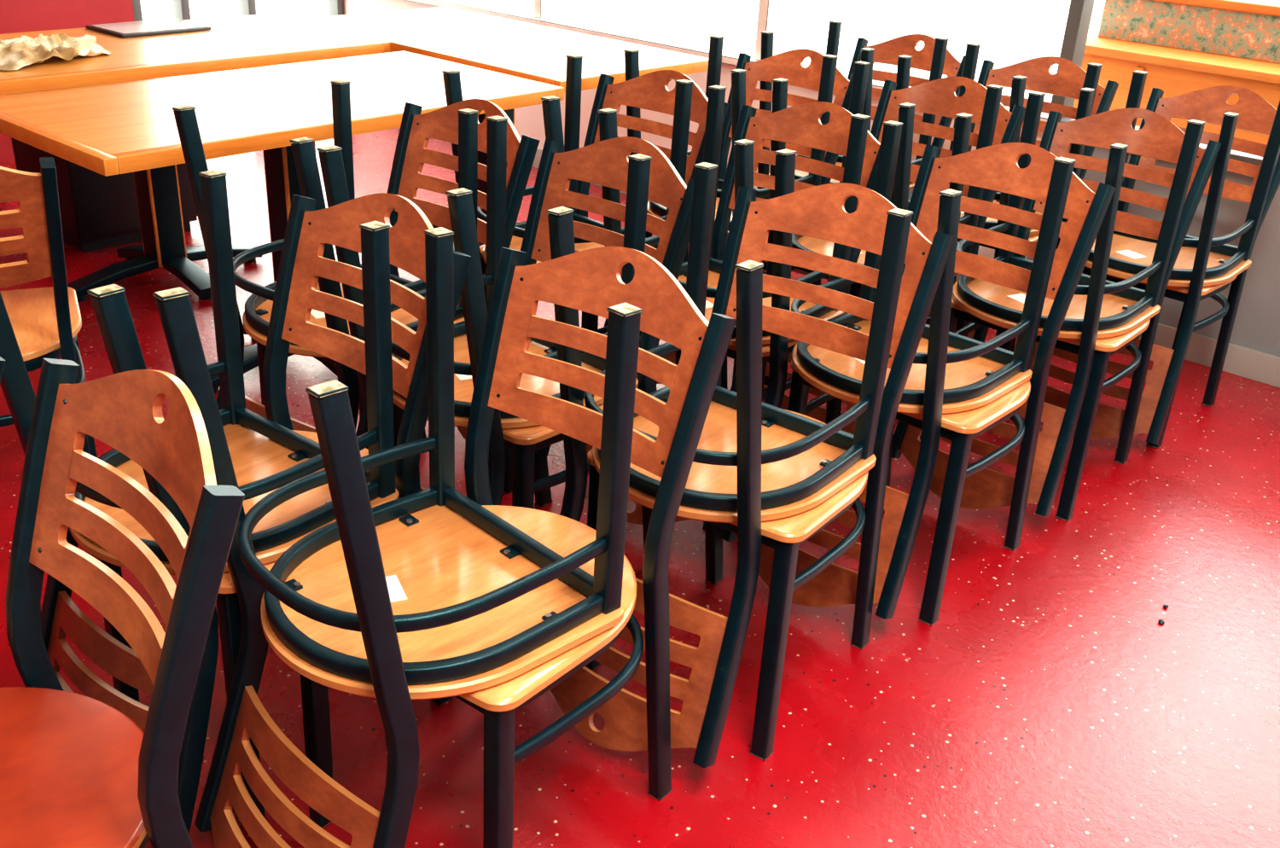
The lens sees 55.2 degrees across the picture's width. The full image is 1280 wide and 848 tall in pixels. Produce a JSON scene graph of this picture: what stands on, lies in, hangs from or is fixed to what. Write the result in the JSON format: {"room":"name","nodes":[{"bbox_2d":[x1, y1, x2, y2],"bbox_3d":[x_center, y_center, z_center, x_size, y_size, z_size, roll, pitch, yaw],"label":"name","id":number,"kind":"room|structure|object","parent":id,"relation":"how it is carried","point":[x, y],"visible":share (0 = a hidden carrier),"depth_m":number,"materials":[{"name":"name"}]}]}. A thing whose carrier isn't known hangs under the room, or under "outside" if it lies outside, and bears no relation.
{"room":"cafe","nodes":[
{"label":"cafe","id":0,"kind":"room"},
{"bbox_2d":[0,0,134,162],"bbox_3d":[-3.343,-2.062,3.928,0.100,2.750,5.560,24,33,36],"label":"wall","id":1,"kind":"structure","parent":0,"point":[15,15],"depth_m":5.17,"materials":[{"name":"red paint"}]},
{"bbox_2d":[132,0,344,21],"bbox_3d":[-1.854,-2.606,5.494,0.080,2.390,1.110,24,33,36],"label":"window","id":2,"kind":"structure","parent":1,"relation":"in","point":[181,8],"depth_m":5.60,"materials":[{"name":"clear glass"}]},
{"bbox_2d":[172,79,478,432],"bbox_3d":[-0.647,-0.215,2.543,0.426,0.866,0.507,21,31,31],"label":"dining chair","id":3,"kind":"object","parent":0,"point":[256,317],"visible":0.3,"depth_m":2.43,"materials":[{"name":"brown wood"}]},
{"bbox_2d":[442,54,693,455],"bbox_3d":[-0.211,-0.405,2.984,0.426,0.866,0.507,26,34,38],"label":"dining chair","id":4,"kind":"object","parent":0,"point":[551,105],"visible":0.16,"depth_m":2.88,"materials":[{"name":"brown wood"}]},
{"bbox_2d":[0,128,1279,847],"bbox_3d":[-0.860,0.315,2.595,6.900,0.100,5.660,24,33,36],"label":"floor","id":5,"kind":"structure","parent":0,"point":[1048,702],"depth_m":2.29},
{"bbox_2d":[0,356,5,384],"bbox_3d":[-1.050,0.277,1.547,0.426,0.866,0.507,23,32,34],"label":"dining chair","id":6,"kind":"object","parent":5,"relation":"on","point":[2,360],"visible":0.1,"depth_m":1.41,"materials":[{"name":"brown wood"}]},
{"bbox_2d":[5,94,18,170],"bbox_3d":[-2.542,-1.213,4.432,0.426,0.866,0.507,-17,32,-35],"label":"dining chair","id":7,"kind":"object","parent":5,"relation":"on","point":[12,139],"visible":0.02,"depth_m":4.46,"materials":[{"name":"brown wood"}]},
{"bbox_2d":[0,157,97,558],"bbox_3d":[-1.330,-0.163,2.417,0.426,0.866,0.507,-10,29,-24],"label":"dining chair","id":8,"kind":"object","parent":5,"relation":"on","point":[46,322],"visible":0.72,"depth_m":2.28,"materials":[{"name":"brown wood"}]},
{"bbox_2d":[5,87,197,252],"bbox_3d":[-1.889,-0.974,4.322,0.428,0.600,0.440,24,33,36],"label":"table","id":9,"kind":"object","parent":5,"relation":"on","point":[98,211],"visible":0.26,"depth_m":4.20,"materials":[{"name":"black laminate"}]},
{"bbox_2d":[0,358,244,847],"bbox_3d":[-0.695,0.405,1.325,0.507,0.866,0.426,-21,35,-40],"label":"dining chair","id":10,"kind":"object","parent":5,"relation":"on","point":[76,771],"visible":1,"depth_m":1.33,"materials":[{"name":"red wood"}]},
{"bbox_2d":[0,13,390,302],"bbox_3d":[-1.531,-0.814,3.864,0.700,0.750,1.340,24,33,36],"label":"dining table","id":11,"kind":"object","parent":5,"relation":"on","point":[233,43],"visible":0.81,"depth_m":3.82,"materials":[{"name":"brown wood"}]},
{"bbox_2d":[0,32,111,70],"bbox_3d":[-1.675,-1.052,3.404,0.258,0.060,0.421,14,28,21],"label":"crumpled cloth","id":12,"kind":"object","parent":11,"relation":"on","point":[17,53],"visible":1,"depth_m":3.37,"materials":[{"name":"beige fabric"}]},
{"bbox_2d":[85,17,211,37],"bbox_3d":[-1.575,-1.273,3.928,0.220,0.012,0.310,22,32,33],"label":"closed laptop","id":13,"kind":"object","parent":11,"relation":"on","point":[130,29],"visible":1,"depth_m":3.89,"materials":[{"name":"grey plastic"}]},
{"bbox_2d":[0,51,564,393],"bbox_3d":[-0.933,-0.515,3.319,0.700,0.750,1.340,23,32,35],"label":"dining table","id":14,"kind":"object","parent":5,"relation":"on","point":[107,130],"visible":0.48,"depth_m":3.03,"materials":[{"name":"brown wood"}]},
{"bbox_2d":[94,192,471,821],"bbox_3d":[-0.570,0.097,1.972,0.426,0.866,0.507,23,32,35],"label":"dining chair","id":15,"kind":"object","parent":5,"relation":"on","point":[302,262],"visible":0.39,"depth_m":2.01,"materials":[{"name":"brown wood"}]},
{"bbox_2d":[0,169,398,834],"bbox_3d":[-0.681,0.124,1.843,0.426,0.866,0.507,21,31,32],"label":"dining chair","id":16,"kind":"object","parent":15,"relation":"on","point":[266,456],"visible":0.38,"depth_m":1.80,"materials":[{"name":"brown wood"}]},
{"bbox_2d":[256,98,540,494],"bbox_3d":[-0.524,-0.242,2.673,0.426,0.866,0.507,24,33,37],"label":"dining chair","id":17,"kind":"object","parent":5,"relation":"on","point":[410,154],"visible":0.16,"depth_m":2.71,"materials":[{"name":"brown wood"}]},
{"bbox_2d":[291,6,708,250],"bbox_3d":[-0.508,-0.964,4.291,1.340,0.750,0.700,24,33,36],"label":"dining table","id":18,"kind":"object","parent":5,"relation":"on","point":[531,51],"visible":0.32,"depth_m":4.04,"materials":[{"name":"brown wood"}]},
{"bbox_2d":[300,246,736,847],"bbox_3d":[-0.184,0.213,1.778,0.426,0.866,0.507,21,31,33],"label":"dining chair","id":19,"kind":"object","parent":5,"relation":"on","point":[590,281],"visible":0.62,"depth_m":1.78,"materials":[{"name":"brown wood"}]},
{"bbox_2d":[152,226,642,847],"bbox_3d":[-0.333,0.246,1.632,0.507,0.866,0.426,-21,35,-40],"label":"dining chair","id":20,"kind":"object","parent":19,"relation":"on","point":[427,594],"visible":0.98,"depth_m":1.58,"materials":[{"name":"brown wood"}]},
{"bbox_2d":[393,136,693,552],"bbox_3d":[-0.192,-0.101,2.422,0.426,0.866,0.507,24,33,37],"label":"dining chair","id":21,"kind":"object","parent":5,"relation":"on","point":[604,163],"visible":0.32,"depth_m":2.42,"materials":[{"name":"brown wood"}]},
{"bbox_2d":[316,115,651,505],"bbox_3d":[-0.313,-0.078,2.300,0.426,0.866,0.507,24,33,36],"label":"dining chair","id":22,"kind":"object","parent":21,"relation":"on","point":[468,334],"visible":0.18,"depth_m":2.18,"materials":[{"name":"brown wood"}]},
{"bbox_2d":[479,69,729,365],"bbox_3d":[-0.101,-0.432,3.112,0.426,0.866,0.507,24,33,37],"label":"dining chair","id":23,"kind":"object","parent":5,"relation":"on","point":[649,91],"visible":0.17,"depth_m":3.12,"materials":[{"name":"brown wood"}]},
{"bbox_2d":[639,48,853,382],"bbox_3d":[0.304,-0.611,3.529,0.426,0.866,0.507,23,32,35],"label":"dining chair","id":24,"kind":"object","parent":5,"relation":"on","point":[788,65],"visible":0.15,"depth_m":3.54,"materials":[{"name":"brown wood"}]},
{"bbox_2d":[638,101,881,424],"bbox_3d":[0.254,-0.278,2.839,0.426,0.866,0.507,23,32,35],"label":"dining chair","id":25,"kind":"object","parent":5,"relation":"on","point":[800,125],"visible":0.24,"depth_m":2.86,"materials":[{"name":"brown wood"}]},
{"bbox_2d":[585,182,954,761],"bbox_3d":[0.214,0.045,2.170,0.426,0.866,0.507,20,31,31],"label":"dining chair","id":26,"kind":"object","parent":5,"relation":"on","point":[818,212],"visible":0.53,"depth_m":2.16,"materials":[{"name":"brown wood"}]},
{"bbox_2d":[546,162,913,767],"bbox_3d":[0.098,0.068,2.048,0.426,0.866,0.507,22,31,33],"label":"dining chair","id":27,"kind":"object","parent":26,"relation":"on","point":[755,462],"visible":0.63,"depth_m":1.97,"materials":[{"name":"brown wood"}]},
{"bbox_2d":[762,34,965,270],"bbox_3d":[0.714,-0.784,3.931,0.426,0.866,0.507,25,33,37],"label":"dining chair","id":28,"kind":"object","parent":5,"relation":"on","point":[887,52],"visible":0.09,"depth_m":3.93,"materials":[{"name":"brown wood"}]},
{"bbox_2d":[763,76,1025,386],"bbox_3d":[0.662,-0.454,3.246,0.426,0.866,0.507,25,33,37],"label":"dining chair","id":29,"kind":"object","parent":5,"relation":"on","point":[939,97],"visible":0.15,"depth_m":3.25,"materials":[{"name":"brown wood"}]},
{"bbox_2d":[730,61,1003,434],"bbox_3d":[0.552,-0.425,3.114,0.426,0.866,0.507,23,32,35],"label":"dining chair","id":30,"kind":"object","parent":29,"relation":"on","point":[906,111],"visible":0.1,"depth_m":3.02,"materials":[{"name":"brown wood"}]},
{"bbox_2d":[787,142,1115,625],"bbox_3d":[0.619,-0.120,2.555,0.426,0.866,0.507,24,33,36],"label":"dining chair","id":31,"kind":"object","parent":5,"relation":"on","point":[996,167],"visible":0.47,"depth_m":2.52,"materials":[{"name":"brown wood"}]},
{"bbox_2d":[722,120,1076,619],"bbox_3d":[0.486,-0.105,2.449,0.426,0.866,0.507,24,33,36],"label":"dining chair","id":32,"kind":"object","parent":31,"relation":"on","point":[950,373],"visible":0.56,"depth_m":2.37,"materials":[{"name":"brown wood"}]},
{"bbox_2d":[953,56,1118,348],"bbox_3d":[1.055,-0.625,3.644,0.426,0.866,0.507,23,32,35],"label":"dining chair","id":33,"kind":"object","parent":5,"relation":"on","point":[1067,82],"visible":0.13,"depth_m":3.63,"materials":[{"name":"brown wood"}]},
{"bbox_2d":[890,42,1102,342],"bbox_3d":[0.937,-0.600,3.518,0.426,0.866,0.507,25,33,37],"label":"dining chair","id":34,"kind":"object","parent":33,"relation":"on","point":[1093,71],"visible":0.14,"depth_m":3.36,"materials":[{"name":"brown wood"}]},
{"bbox_2d":[919,107,1221,521],"bbox_3d":[1.029,-0.297,2.967,0.426,0.866,0.507,23,32,35],"label":"dining chair","id":35,"kind":"object","parent":5,"relation":"on","point":[1160,138],"visible":0.37,"depth_m":2.93,"materials":[{"name":"brown wood"}]},
{"bbox_2d":[891,91,1205,516],"bbox_3d":[0.917,-0.273,2.844,0.426,0.866,0.507,23,32,35],"label":"dining chair","id":36,"kind":"object","parent":35,"relation":"on","point":[1099,307],"visible":0.52,"depth_m":2.76,"materials":[{"name":"brown wood"}]},
{"bbox_2d":[1157,619,1164,624],"bbox_3d":[1.069,0.406,2.510,0.012,0.008,0.012,7,26,9],"label":"crumb","id":37,"kind":"object","parent":5,"relation":"on","point":[1160,621],"visible":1,"depth_m":2.51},
{"bbox_2d":[1073,0,1279,145],"bbox_3d":[2.920,-0.565,3.750,3.420,1.095,0.370,24,33,36],"label":"bench","id":38,"kind":"object","parent":5,"relation":"on","point":[1183,46],"visible":0.37,"depth_m":4.33,"materials":[{"name":"wood"},{"name":"patterned upholstery fabric"}]},
{"bbox_2d":[1082,85,1279,448],"bbox_3d":[1.423,-0.459,3.345,0.507,0.866,0.426,-21,35,-41],"label":"dining chair","id":39,"kind":"object","parent":5,"relation":"on","point":[1209,105],"visible":0.29,"depth_m":3.33,"materials":[{"name":"brown wood"}]},
{"bbox_2d":[1029,69,1279,444],"bbox_3d":[1.315,-0.428,3.210,0.426,0.866,0.507,23,32,35],"label":"dining chair","id":40,"kind":"object","parent":39,"relation":"on","point":[1204,260],"visible":0.48,"depth_m":3.12,"materials":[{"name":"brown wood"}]},
{"bbox_2d":[603,34,837,383],"bbox_3d":[0.196,-0.582,3.394,0.426,0.866,0.507,22,32,34],"label":"dining chair","id":41,"kind":"object","parent":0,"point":[631,55],"visible":0.15,"depth_m":3.28,"materials":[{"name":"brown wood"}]},
{"bbox_2d":[586,85,870,530],"bbox_3d":[0.152,-0.249,2.705,0.426,0.866,0.507,22,32,34],"label":"dining chair","id":42,"kind":"object","parent":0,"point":[608,117],"visible":0.14,"depth_m":2.62,"materials":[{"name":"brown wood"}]},
{"bbox_2d":[343,0,1279,356],"bbox_3d":[1.071,-1.783,3.870,6.900,2.750,0.100,24,33,36],"label":"wall","id":43,"kind":"structure","parent":0,"point":[1256,327],"depth_m":3.75,"materials":[{"name":"paint"}]},
{"bbox_2d":[533,0,1094,117],"bbox_3d":[1.074,-1.937,3.787,6.700,1.800,0.080,24,33,36],"label":"window","id":44,"kind":"structure","parent":43,"relation":"in","point":[1080,11],"depth_m":3.87,"materials":[{"name":"clear glass"}]},
{"bbox_2d":[404,0,1262,165],"bbox_3d":[1.030,-1.117,4.190,6.700,0.030,0.150,24,33,36],"label":"trim","id":45,"kind":"structure","parent":43,"relation":"attached to","point":[729,56],"depth_m":5.03,"materials":[{"name":"silver metal"}]},
{"bbox_2d":[531,148,1279,388],"bbox_3d":[0.966,-0.572,4.413,6.700,0.090,0.012,24,33,36],"label":"baseboard","id":46,"kind":"structure","parent":43,"relation":"attached to","point":[1241,361],"depth_m":3.74,"materials":[{"name":"grey"}]},
{"bbox_2d":[756,20,948,282],"bbox_3d":[0.593,-0.760,3.808,0.426,0.866,0.507,23,32,35],"label":"dining chair","id":47,"kind":"object","parent":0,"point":[940,44],"visible":0.09,"depth_m":3.69,"materials":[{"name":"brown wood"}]},
{"label":"outside","id":48,"kind":"structure","parent":0,"visible":0},
{"bbox_2d":[140,0,1279,102],"bbox_3d":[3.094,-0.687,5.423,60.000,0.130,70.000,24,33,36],"label":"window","id":49,"kind":"structure","parent":48,"point":[1008,32],"depth_m":11.20,"materials":[{"name":"glass"}]}
]}

